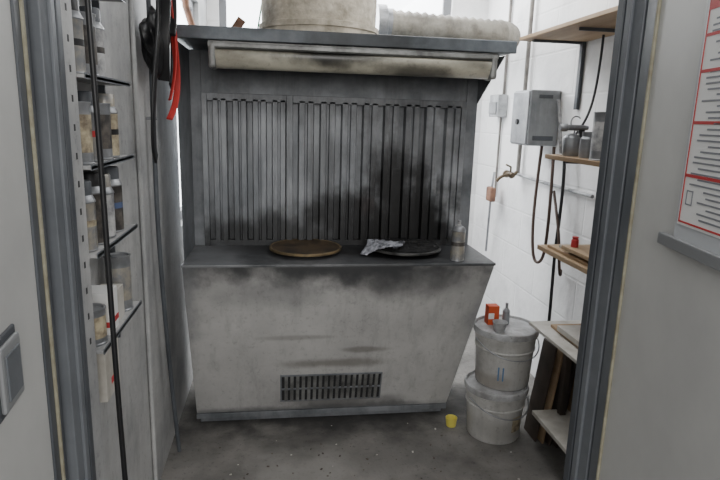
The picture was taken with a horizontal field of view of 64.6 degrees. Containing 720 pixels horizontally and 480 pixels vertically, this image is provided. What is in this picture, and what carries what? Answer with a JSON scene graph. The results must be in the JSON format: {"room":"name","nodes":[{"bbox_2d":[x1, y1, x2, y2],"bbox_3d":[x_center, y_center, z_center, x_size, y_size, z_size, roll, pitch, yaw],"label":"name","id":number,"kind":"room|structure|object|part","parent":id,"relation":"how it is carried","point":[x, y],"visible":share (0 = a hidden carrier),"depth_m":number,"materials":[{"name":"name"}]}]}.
{"room":"corridor","nodes":[
{"label":"corridor","id":0,"kind":"room"},
{"bbox_2d":[77,0,206,479],"bbox_3d":[-0.948,-0.452,2.696,0.120,2.750,3.270,0,12,-8],"label":"wall","id":1,"kind":"structure","parent":0,"point":[115,20],"depth_m":2.12,"materials":[{"name":"white paint"}]},
{"bbox_2d":[96,337,119,402],"bbox_3d":[-0.679,0.329,1.484,0.068,0.145,0.120,0,12,-8],"label":"paper","id":2,"kind":"object","parent":1,"relation":"attached to","point":[104,362],"visible":0.26,"depth_m":1.44,"materials":[{"name":"white paper"}]},
{"bbox_2d":[76,0,141,354],"bbox_3d":[-0.664,-0.226,1.438,0.087,1.150,0.388,0,12,-8],"label":"shelf","id":3,"kind":"object","parent":1,"relation":"attached to","point":[102,81],"visible":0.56,"depth_m":1.49,"materials":[{"name":"metal"}]},
{"bbox_2d":[71,0,85,73],"bbox_3d":[-0.637,-0.447,1.243,0.067,0.165,0.067,0,12,-8],"label":"spray can","id":4,"kind":"object","parent":3,"relation":"in","point":[77,19],"visible":0.31,"depth_m":1.23,"materials":[{"name":"metal"}]},
{"bbox_2d":[78,101,94,165],"bbox_3d":[-0.643,-0.241,1.287,0.074,0.140,0.074,0,12,-8],"label":"tin","id":5,"kind":"object","parent":3,"relation":"in","point":[84,107],"visible":0.45,"depth_m":1.27,"materials":[{"name":"metal"}]},
{"bbox_2d":[77,91,96,161],"bbox_3d":[-0.653,-0.270,1.359,0.067,0.165,0.067,0,12,-8],"label":"spray can","id":6,"kind":"object","parent":3,"relation":"in","point":[85,96],"visible":0.15,"depth_m":1.33,"materials":[{"name":"metal"}]},
{"bbox_2d":[79,11,98,74],"bbox_3d":[-0.648,-0.451,1.320,0.074,0.140,0.074,0,12,-8],"label":"tin","id":7,"kind":"object","parent":3,"relation":"in","point":[82,13],"visible":0.2,"depth_m":1.30,"materials":[{"name":"metal"}]},
{"bbox_2d":[84,180,98,251],"bbox_3d":[-0.649,-0.056,1.327,0.067,0.165,0.067,0,12,-8],"label":"spray can","id":8,"kind":"object","parent":3,"relation":"in","point":[90,201],"visible":0.36,"depth_m":1.32,"materials":[{"name":"metal"}]},
{"bbox_2d":[79,6,106,76],"bbox_3d":[-0.658,-0.479,1.392,0.067,0.165,0.067,0,12,-8],"label":"spray can","id":9,"kind":"object","parent":3,"relation":"in","point":[99,28],"visible":0.3,"depth_m":1.38,"materials":[{"name":"metal"}]},
{"bbox_2d":[83,171,103,244],"bbox_3d":[-0.659,-0.078,1.400,0.067,0.177,0.067,0,12,-8],"label":"spray can","id":10,"kind":"object","parent":3,"relation":"in","point":[93,176],"visible":0.32,"depth_m":1.38,"materials":[{"name":"metal"}]},
{"bbox_2d":[93,303,107,346],"bbox_3d":[-0.658,0.208,1.393,0.074,0.090,0.074,0,12,-8],"label":"jar","id":11,"kind":"object","parent":3,"relation":"in","point":[99,311],"visible":0.5,"depth_m":1.38,"materials":[{"name":"glass"}]},
{"bbox_2d":[91,285,118,334],"bbox_3d":[-0.671,0.181,1.473,0.067,0.110,0.082,0,12,-8],"label":"carton","id":12,"kind":"object","parent":3,"relation":"in","point":[99,292],"visible":0.3,"depth_m":1.45,"materials":[{"name":"white cardboard"}]},
{"bbox_2d":[99,103,113,159],"bbox_3d":[-0.664,-0.274,1.436,0.074,0.140,0.074,0,12,-8],"label":"tin","id":13,"kind":"object","parent":3,"relation":"in","point":[105,118],"visible":0.37,"depth_m":1.42,"materials":[{"name":"metal"}]},
{"bbox_2d":[98,93,119,157],"bbox_3d":[-0.675,-0.303,1.512,0.067,0.165,0.067,0,12,-8],"label":"spray can","id":14,"kind":"object","parent":3,"relation":"in","point":[103,98],"visible":0.34,"depth_m":1.50,"materials":[{"name":"metal"}]},
{"bbox_2d":[105,173,116,238],"bbox_3d":[-0.670,-0.088,1.476,0.067,0.165,0.067,0,12,-8],"label":"spray can","id":15,"kind":"object","parent":3,"relation":"in","point":[109,191],"visible":0.25,"depth_m":1.47,"materials":[{"name":"metal"}]},
{"bbox_2d":[101,284,124,320],"bbox_3d":[-0.685,0.172,1.560,0.058,0.090,0.065,0,12,-8],"label":"carton","id":16,"kind":"object","parent":3,"relation":"in","point":[120,294],"visible":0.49,"depth_m":1.57,"materials":[{"name":"white cardboard"}]},
{"bbox_2d":[104,166,124,232],"bbox_3d":[-0.681,-0.111,1.553,0.067,0.177,0.067,0,12,-8],"label":"spray can","id":17,"kind":"object","parent":3,"relation":"in","point":[116,184],"visible":0.44,"depth_m":1.54,"materials":[{"name":"metal"}]},
{"bbox_2d":[103,252,133,311],"bbox_3d":[-0.691,0.120,1.633,0.072,0.160,0.072,0,12,-8],"label":"jar","id":18,"kind":"object","parent":3,"relation":"on","point":[120,261],"visible":0.66,"depth_m":1.61,"materials":[{"name":"glass"}]},
{"bbox_2d":[129,0,157,479],"bbox_3d":[-0.787,-0.082,2.061,0.016,2.300,0.016,0,12,-8],"label":"conduit","id":19,"kind":"object","parent":1,"relation":"attached to","point":[131,2],"visible":1,"depth_m":2.06,"materials":[{"name":"grey metal"}]},
{"bbox_2d":[139,0,180,162],"bbox_3d":[-0.734,-0.698,2.071,0.127,0.817,0.362,0,12,-8],"label":"harness","id":20,"kind":"object","parent":1,"relation":"hanging from","point":[158,31],"visible":1,"depth_m":2.02,"materials":[{"name":"black plastic"}]},
{"bbox_2d":[146,0,180,451],"bbox_3d":[-0.791,-0.092,2.302,0.041,2.181,0.145,4,12,11],"label":"air hose","id":21,"kind":"object","parent":1,"relation":"attached to","point":[148,2],"visible":0.77,"depth_m":2.31,"materials":[{"name":"rubber"}]},
{"bbox_2d":[177,0,187,206],"bbox_3d":[-1.025,-0.774,3.235,0.010,1.210,0.890,0,12,-8],"label":"pane","id":22,"kind":"object","parent":1,"relation":"attached to","point":[181,19],"visible":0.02,"depth_m":3.21,"materials":[{"name":"white"}]},
{"bbox_2d":[180,0,193,219],"bbox_3d":[-1.026,-0.776,3.240,0.060,1.250,0.920,0,12,-8],"label":"frame","id":23,"kind":"object","parent":1,"relation":"attached to","point":[190,1],"visible":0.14,"depth_m":3.46,"materials":[{"name":"grey paint"}]},
{"bbox_2d":[182,0,194,24],"bbox_3d":[-0.840,-1.197,2.849,0.115,0.558,0.086,0,12,-8],"label":"pipe","id":24,"kind":"object","parent":1,"relation":"attached to","point":[185,3],"visible":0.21,"depth_m":2.87,"materials":[{"name":"orange metal"}]},
{"bbox_2d":[54,0,626,479],"bbox_3d":[-0.025,0.210,1.280,1.142,2.100,0.025,0,12,-8],"label":"trim","id":25,"kind":"structure","parent":1,"relation":"attached to","point":[621,11],"depth_m":1.24,"materials":[{"name":"grey metal"}]},
{"bbox_2d":[207,0,488,246],"bbox_3d":[-0.090,-0.785,4.373,2.050,2.750,0.120,0,12,-8],"label":"wall","id":26,"kind":"structure","parent":0,"point":[477,9],"depth_m":4.25,"materials":[{"name":"white paint"}]},
{"bbox_2d":[226,0,442,27],"bbox_3d":[-0.165,-1.621,4.180,1.650,0.700,0.010,0,12,-8],"label":"pane","id":27,"kind":"object","parent":26,"relation":"attached to","point":[247,10],"visible":0.11,"depth_m":4.10,"materials":[{"name":"white"}]},
{"bbox_2d":[219,0,451,26],"bbox_3d":[-0.165,-1.616,4.181,1.690,0.750,0.060,0,12,-8],"label":"frame","id":28,"kind":"object","parent":26,"relation":"attached to","point":[446,10],"visible":0.05,"depth_m":4.05,"materials":[{"name":"grey paint"}]},
{"bbox_2d":[376,4,520,45],"bbox_3d":[0.448,-1.271,3.630,0.868,0.209,1.200,0,12,-8],"label":"flexible duct","id":29,"kind":"object","parent":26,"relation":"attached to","point":[389,21],"visible":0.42,"depth_m":3.07,"materials":[{"name":"fabric"}]},
{"bbox_2d":[160,328,565,479],"bbox_3d":[-0.077,1.348,1.265,6.200,0.120,7.100,0,12,-8],"label":"floor","id":30,"kind":"structure","parent":0,"point":[250,444],"depth_m":2.68,"materials":[{"name":"concrete"}]},
{"bbox_2d":[0,0,53,479],"bbox_3d":[-0.490,0.337,0.622,0.051,2.060,0.875,-1,12,-14],"label":"wall","id":31,"kind":"structure","parent":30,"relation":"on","point":[25,441],"depth_m":0.92,"materials":[{"name":"grey paint"}]},
{"bbox_3d":[-0.525,0.196,0.846,0.006,0.120,0.095,-1,12,-14],"label":"handle","id":32,"kind":"part","parent":31,"relation":"part of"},
{"bbox_3d":[-0.525,0.196,0.846,0.006,0.120,0.095,-1,12,-14],"label":"plate","id":33,"kind":"part","parent":31,"relation":"part of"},
{"bbox_2d":[0,332,24,414],"bbox_3d":[-0.519,0.196,0.847,0.009,0.100,0.081,-1,12,-14],"label":"light switch","id":34,"kind":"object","parent":31,"relation":"attached to","point":[11,342],"depth_m":0.82,"materials":[{"name":"grey"}]},
{"bbox_2d":[5,343,23,401],"bbox_3d":[-0.514,0.196,0.848,0.009,0.070,0.057,0,12,-8],"label":"handle recess","id":35,"kind":"object","parent":34,"relation":"attached to","point":[13,363],"depth_m":0.84,"materials":[{"name":"grey metal"}]},
{"bbox_2d":[10,0,67,479],"bbox_3d":[-0.607,0.238,1.072,0.054,2.060,0.075,-1,12,-14],"label":"door frame","id":36,"kind":"object","parent":31,"relation":"attached to","point":[14,4],"visible":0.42,"depth_m":1.01,"materials":[{"name":"grey metal"}]},
{"bbox_2d":[19,0,65,479],"bbox_3d":[-0.579,0.238,1.076,0.007,2.060,0.010,0,12,-8],"label":"seal","id":37,"kind":"object","parent":36,"relation":"attached to","point":[21,3],"visible":1,"depth_m":1.02,"materials":[{"name":"beige rubber"}]},
{"bbox_2d":[60,0,104,479],"bbox_3d":[-0.643,0.048,1.235,0.072,2.400,0.123,0,12,-8],"label":"upright","id":38,"kind":"object","parent":30,"relation":"on","point":[66,12],"visible":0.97,"depth_m":1.25,"materials":[{"name":"grey metal"}]},
{"bbox_2d":[84,0,127,479],"bbox_3d":[-0.552,0.193,1.381,0.024,2.058,0.258,2,12,0],"label":"cable","id":39,"kind":"object","parent":30,"relation":"on","point":[88,9],"visible":1,"depth_m":1.22,"materials":[{"name":"black plastic"}]},
{"bbox_2d":[177,24,516,421],"bbox_3d":[-0.111,-0.009,2.852,1.448,1.866,0.686,0,12,-8],"label":"booth","id":40,"kind":"object","parent":30,"relation":"on","point":[267,157],"visible":0.9,"depth_m":2.76,"materials":[{"name":"metal"}]},
{"bbox_3d":[-0.778,-0.427,2.726,0.055,0.922,0.030,0,12,-8],"label":"post","id":41,"kind":"part","parent":40,"relation":"part of","materials":[{"name":"grey metal"}]},
{"bbox_2d":[231,16,244,26],"bbox_3d":[-0.600,-1.014,2.742,0.098,0.116,0.020,0,12,-8],"label":"wooden stick","id":42,"kind":"object","parent":40,"relation":"on","point":[239,22],"visible":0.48,"depth_m":2.73,"materials":[{"name":"brown wood"}]},
{"bbox_2d":[257,7,260,27],"bbox_3d":[-0.497,-1.231,2.931,0.182,1.001,0.013,-5,14,-30],"label":"wire","id":43,"kind":"object","parent":40,"relation":"attached to","point":[260,7],"visible":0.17,"depth_m":2.94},
{"bbox_2d":[269,239,341,256],"bbox_3d":[-0.260,0.043,2.726,0.344,0.032,0.344,0,12,-8],"label":"disc","id":44,"kind":"object","parent":40,"relation":"on","point":[314,247],"visible":0.98,"depth_m":2.69,"materials":[{"name":"brown wood"}]},
{"bbox_2d":[259,0,377,33],"bbox_3d":[-0.179,-1.355,2.572,0.552,0.888,0.552,0,12,-8],"label":"duct","id":45,"kind":"object","parent":40,"relation":"on","point":[344,16],"visible":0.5,"depth_m":2.42,"materials":[{"name":"metal"}]},
{"bbox_2d":[280,372,382,401],"bbox_3d":[-0.145,0.740,2.874,0.510,0.167,0.059,0,12,-8],"label":"grille","id":46,"kind":"object","parent":40,"relation":"attached to","point":[294,386],"depth_m":2.87,"materials":[{"name":"grey metal"}]},
{"bbox_3d":[-0.117,-0.333,2.833,1.285,0.732,0.044,0,12,-8],"label":"baffle frame","id":47,"kind":"part","parent":40,"relation":"part of","materials":[{"name":"metal"}]},
{"bbox_2d":[181,244,495,267],"bbox_3d":[-0.097,0.071,2.727,1.406,0.012,0.406,0,12,-8],"label":"countertop","id":48,"kind":"structure","parent":40,"relation":"on","point":[201,256],"depth_m":2.62,"materials":[{"name":"metal"}]},
{"bbox_2d":[177,24,516,56],"bbox_3d":[-0.086,-0.898,2.672,1.448,0.051,0.665,0,12,-8],"label":"hood","id":49,"kind":"object","parent":40,"relation":"attached to","point":[192,38],"depth_m":2.36,"materials":[{"name":"metal"}]},
{"bbox_2d":[207,40,498,80],"bbox_3d":[-0.015,-0.762,2.431,1.225,0.110,0.110,0,12,-8],"label":"lamp","id":50,"kind":"object","parent":40,"relation":"attached to","point":[222,54],"visible":1,"depth_m":2.39,"materials":[{"name":"beige metal"}]},
{"bbox_2d":[360,239,404,254],"bbox_3d":[0.108,0.037,2.711,0.192,0.065,0.140,5,12,14],"label":"rag","id":51,"kind":"object","parent":40,"relation":"on","point":[372,245],"visible":1,"depth_m":2.69,"materials":[{"name":"grey fabric"}]},
{"bbox_2d":[375,238,440,255],"bbox_3d":[0.219,0.032,2.802,0.356,0.051,0.356,0,12,-8],"label":"disc","id":52,"kind":"object","parent":40,"relation":"on","point":[411,247],"visible":0.78,"depth_m":2.71,"materials":[{"name":"grey metal"}]},
{"bbox_2d":[450,220,465,261],"bbox_3d":[0.455,0.002,2.643,0.067,0.190,0.067,0,12,-8],"label":"spray can","id":53,"kind":"object","parent":40,"relation":"on","point":[458,231],"visible":1,"depth_m":2.62,"materials":[{"name":"metal"}]},
{"bbox_3d":[0.549,-0.428,2.914,0.057,0.922,0.030,0,12,-8],"label":"post","id":54,"kind":"part","parent":40,"relation":"part of","materials":[{"name":"grey metal"}]},
{"bbox_2d":[219,423,519,479],"bbox_3d":[0.023,0.992,2.647,1.389,0.003,0.526,0,12,-8],"label":"debris","id":55,"kind":"object","parent":30,"relation":"on","point":[407,423],"visible":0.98,"depth_m":2.61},
{"bbox_2d":[446,414,456,427],"bbox_3d":[0.466,0.927,2.914,0.060,0.045,0.060,0,12,-8],"label":"cup","id":56,"kind":"object","parent":30,"relation":"on","point":[451,420],"visible":1,"depth_m":2.90,"materials":[{"name":"yellow plastic"}]},
{"bbox_2d":[464,370,528,444],"bbox_3d":[0.676,0.832,2.847,0.319,0.270,0.319,0,12,-8],"label":"plastic bucket","id":57,"kind":"object","parent":30,"relation":"on","point":[494,416],"visible":0.86,"depth_m":2.74,"materials":[{"name":"plastic"}]},
{"bbox_3d":[0.675,0.716,2.825,0.312,0.034,0.312,0,12,-8],"label":"lid","id":58,"kind":"part","parent":57,"relation":"part of","materials":[{"name":"white plastic"}]},
{"bbox_3d":[0.711,0.801,2.770,0.330,0.080,0.164,-5,14,-28],"label":"wire handle","id":59,"kind":"part","parent":57,"relation":"part of","materials":[{"name":"metal"}]},
{"bbox_2d":[473,314,538,390],"bbox_3d":[0.715,0.558,2.829,0.329,0.290,0.323,0,12,-8],"label":"plastic bucket","id":60,"kind":"object","parent":57,"relation":"on","point":[503,361],"visible":0.92,"depth_m":2.73,"materials":[{"name":"plastic"}]},
{"bbox_2d":[484,303,499,324],"bbox_3d":[0.656,0.368,2.834,0.055,0.095,0.051,0,12,-8],"label":"carton","id":61,"kind":"object","parent":60,"relation":"on","point":[491,309],"visible":0.88,"depth_m":2.81,"materials":[{"name":"orange cardboard"}]},
{"bbox_2d":[493,319,507,332],"bbox_3d":[0.669,0.414,2.727,0.072,0.050,0.072,0,12,-8],"label":"cup","id":62,"kind":"object","parent":60,"relation":"on","point":[499,325],"visible":1,"depth_m":2.71,"materials":[{"name":"white plastic"}]},
{"bbox_2d":[502,302,509,324],"bbox_3d":[0.725,0.364,2.828,0.036,0.110,0.036,0,12,-8],"label":"bottle","id":63,"kind":"object","parent":60,"relation":"on","point":[506,312],"visible":0.73,"depth_m":2.81,"materials":[{"name":"glass"}]},
{"bbox_3d":[0.718,0.432,2.805,0.316,0.034,0.316,0,12,-8],"label":"lid","id":64,"kind":"part","parent":60,"relation":"part of","materials":[{"name":"white plastic"}]},
{"bbox_3d":[0.742,0.518,2.744,0.334,0.080,0.166,-2,13,-18],"label":"wire handle","id":65,"kind":"part","parent":60,"relation":"part of","materials":[{"name":"metal"}]},
{"bbox_2d":[524,338,557,441],"bbox_3d":[0.885,0.736,2.802,0.069,0.487,0.130,0,12,-8],"label":"leaning board","id":66,"kind":"object","parent":30,"relation":"on","point":[548,353],"visible":1,"depth_m":2.79,"materials":[{"name":"brown wood"}]},
{"bbox_2d":[537,349,562,443],"bbox_3d":[0.916,0.735,2.786,0.070,0.497,0.130,0,12,-8],"label":"leaning board","id":67,"kind":"object","parent":30,"relation":"on","point":[559,356],"visible":0.26,"depth_m":2.73,"materials":[{"name":"brown wood"}]},
{"bbox_2d":[544,366,561,445],"bbox_3d":[0.945,0.744,2.771,0.069,0.487,0.130,0,12,-8],"label":"leaning board","id":68,"kind":"object","parent":30,"relation":"on","point":[548,439],"visible":0.21,"depth_m":2.75,"materials":[{"name":"brown wood"}]},
{"bbox_2d":[552,361,575,447],"bbox_3d":[0.975,0.744,2.755,0.070,0.497,0.130,0,12,-8],"label":"leaning board","id":69,"kind":"object","parent":30,"relation":"on","point":[573,365],"visible":0.24,"depth_m":2.68,"materials":[{"name":"brown wood"}]},
{"bbox_2d":[520,6,617,453],"bbox_3d":[1.047,0.009,2.372,0.359,2.100,1.600,0,12,-8],"label":"storage shelf","id":70,"kind":"object","parent":30,"relation":"on","point":[555,422],"depth_m":2.61,"materials":[{"name":"brown wood"}]},
{"bbox_2d":[529,320,580,362],"bbox_3d":[1.033,0.481,2.298,0.310,0.054,0.960,0,12,-8],"label":"boards","id":71,"kind":"object","parent":70,"relation":"on","point":[564,335],"visible":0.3,"depth_m":2.55,"materials":[{"name":"brown wood"}]},
{"bbox_3d":[0.912,-0.519,2.604,0.015,0.246,0.050,-9,16,-41],"label":"roller handle","id":72,"kind":"part","parent":70,"relation":"part of","materials":[{"name":"grey metal"}]},
{"bbox_3d":[0.953,0.640,2.646,0.030,0.365,0.030,0,12,-8],"label":"post","id":73,"kind":"part","parent":70,"relation":"part of","materials":[{"name":"brown wood"}]},
{"bbox_2d":[547,244,589,266],"bbox_3d":[1.078,0.114,2.229,0.280,0.044,0.970,0,12,-8],"label":"boards","id":74,"kind":"object","parent":70,"relation":"on","point":[580,254],"visible":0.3,"depth_m":2.47,"materials":[{"name":"brown wood"}]},
{"bbox_2d":[571,236,578,247],"bbox_3d":[0.940,0.008,2.491,0.032,0.045,0.032,0,12,-8],"label":"jar","id":75,"kind":"object","parent":74,"relation":"on","point":[574,242],"visible":1,"depth_m":2.48,"materials":[{"name":"red plastic"}]},
{"bbox_2d":[559,116,588,156],"bbox_3d":[0.951,-0.462,2.535,0.136,0.177,0.076,0,12,-8],"label":"gun","id":76,"kind":"object","parent":70,"relation":"on","point":[571,141],"visible":0.94,"depth_m":2.52,"materials":[{"name":"metal"}]},
{"bbox_2d":[562,133,579,156],"bbox_3d":[0.942,-0.425,2.542,0.076,0.100,0.076,0,12,-8],"label":"cup","id":77,"kind":"object","parent":76,"relation":"on","point":[571,141],"depth_m":2.51,"materials":[{"name":"metal"}]},
{"bbox_2d":[578,132,591,158],"bbox_3d":[0.969,-0.404,2.426,0.064,0.110,0.064,0,12,-8],"label":"glass jar","id":78,"kind":"object","parent":70,"relation":"on","point":[585,140],"visible":0.65,"depth_m":2.40,"materials":[{"name":"glass"}]},
{"bbox_2d":[575,35,604,133],"bbox_3d":[1.046,-0.693,2.638,0.038,0.519,0.237,12,16,39],"label":"hose","id":79,"kind":"object","parent":70,"relation":"on","point":[603,36],"visible":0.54,"depth_m":2.69,"materials":[{"name":"black plastic"}]},
{"bbox_2d":[589,112,605,160],"bbox_3d":[0.979,-0.414,2.281,0.102,0.190,0.102,0,12,-8],"label":"tin","id":80,"kind":"object","parent":70,"relation":"on","point":[599,117],"visible":0.41,"depth_m":2.26,"materials":[{"name":"metal"}]},
{"bbox_2d":[567,378,574,411],"bbox_3d":[1.003,0.753,2.740,0.069,0.487,0.130,0,12,-8],"label":"leaning board","id":81,"kind":"object","parent":30,"relation":"on","point":[571,394],"visible":0.02,"depth_m":2.71,"materials":[{"name":"brown wood"}]},
{"bbox_2d":[472,0,618,376],"bbox_3d":[1.200,-0.454,3.001,0.120,2.750,3.270,0,12,-8],"label":"wall","id":82,"kind":"structure","parent":0,"point":[516,279],"depth_m":3.48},
{"bbox_2d":[485,172,495,250],"bbox_3d":[0.919,-0.191,4.050,0.058,0.584,0.148,0,12,-8],"label":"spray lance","id":83,"kind":"object","parent":82,"relation":"attached to","point":[490,190],"visible":1,"depth_m":4.01,"materials":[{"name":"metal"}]},
{"bbox_2d":[489,94,507,116],"bbox_3d":[0.960,-0.936,3.978,0.079,0.150,0.170,0,12,-8],"label":"box","id":84,"kind":"object","parent":82,"relation":"attached to","point":[498,103],"visible":1,"depth_m":3.91,"materials":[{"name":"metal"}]},
{"bbox_2d":[494,0,512,187],"bbox_3d":[0.995,-1.141,3.911,0.020,1.700,0.038,0,12,-8],"label":"conduit","id":85,"kind":"object","parent":82,"relation":"attached to","point":[511,1],"visible":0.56,"depth_m":3.92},
{"bbox_2d":[510,90,560,145],"bbox_3d":[1.001,-0.700,3.277,0.195,0.305,0.236,0,12,-8],"label":"control box","id":86,"kind":"object","parent":82,"relation":"attached to","point":[535,112],"visible":0.98,"depth_m":3.18,"materials":[{"name":"metal"}]},
{"bbox_3d":[0.918,-0.701,3.268,0.012,0.289,0.214,0,12,-8],"label":"door","id":87,"kind":"part","parent":86,"relation":"part of","materials":[{"name":"metal"}]},
{"bbox_3d":[1.025,-0.679,3.168,0.120,0.250,0.008,0,12,-8],"label":"plate","id":88,"kind":"part","parent":86,"relation":"part of","materials":[{"name":"grey metal"}]},
{"bbox_2d":[495,0,593,197],"bbox_3d":[1.015,-1.042,3.079,0.194,1.544,0.920,0,12,-8],"label":"pipe","id":89,"kind":"object","parent":82,"relation":"attached to","point":[506,173],"visible":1,"depth_m":3.51,"materials":[{"name":"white metal"}]},
{"bbox_3d":[0.903,-0.391,3.580,0.112,0.056,0.023,-1,12,-14],"label":"spout","id":90,"kind":"part","parent":89,"relation":"part of","materials":[{"name":"gold metal"}]},
{"bbox_2d":[503,164,514,178],"bbox_3d":[0.941,-0.438,3.618,0.067,0.095,0.110,0,12,-8],"label":"tap","id":91,"kind":"object","parent":89,"relation":"on","point":[506,173],"depth_m":3.58,"materials":[{"name":"gold metal"}]},
{"bbox_2d":[531,146,565,320],"bbox_3d":[1.052,0.171,3.236,0.083,1.384,0.416,0,12,-8],"label":"hose","id":92,"kind":"object","parent":89,"relation":"hanging from","point":[558,215],"visible":0.74,"depth_m":3.12,"materials":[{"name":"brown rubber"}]},
{"bbox_3d":[-0.066,-0.101,1.177,6.200,2.750,0.060,0,12,-8],"label":"wall","id":93,"kind":"structure","parent":0,"visible":0},
{"bbox_2d":[26,0,90,479],"bbox_3d":[-0.600,0.209,1.159,0.051,2.120,0.080,0,12,-8],"label":"door frame","id":94,"kind":"structure","parent":93,"relation":"attached to","point":[41,13],"depth_m":1.09,"materials":[{"name":"metal"}]},
{"bbox_2d":[570,0,657,479],"bbox_3d":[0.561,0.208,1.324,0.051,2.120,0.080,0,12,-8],"label":"door frame","id":95,"kind":"structure","parent":93,"relation":"attached to","point":[636,10],"depth_m":1.25,"materials":[{"name":"metal"}]},
{"bbox_3d":[0.011,-0.808,1.024,1.134,0.040,0.080,0,12,-8],"label":"door frame","id":96,"kind":"structure","parent":0,"visible":0},
{"bbox_2d":[599,0,719,479],"bbox_3d":[0.546,0.332,0.793,0.045,2.060,0.915,2,12,3],"label":"wall","id":97,"kind":"structure","parent":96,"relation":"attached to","point":[663,422],"depth_m":1.02,"materials":[{"name":"grey paint"}]},
{"bbox_2d":[595,0,661,479],"bbox_3d":[0.547,0.239,1.227,0.007,2.060,0.008,0,12,-8],"label":"seal","id":98,"kind":"object","parent":97,"relation":"attached to","point":[659,2],"visible":1,"depth_m":1.17,"materials":[{"name":"beige rubber"}]},
{"bbox_2d":[657,0,719,271],"bbox_3d":[0.537,-0.163,0.819,0.014,0.415,0.339,2,12,3],"label":"notice","id":99,"kind":"object","parent":97,"relation":"attached to","point":[696,236],"visible":1,"depth_m":0.89,"materials":[{"name":"grey paper"}]},
{"bbox_3d":[0.532,0.030,0.860,0.013,0.021,0.339,2,12,3],"label":"holder rail","id":100,"kind":"part","parent":99,"relation":"part of","materials":[{"name":"grey metal"}]},
{"bbox_2d":[678,0,719,235],"bbox_3d":[0.536,-0.180,0.804,0.001,0.356,0.253,2,12,3],"label":"print","id":101,"kind":"object","parent":99,"relation":"on","point":[699,196],"depth_m":0.89,"materials":[{"name":"white paper"}]}
]}

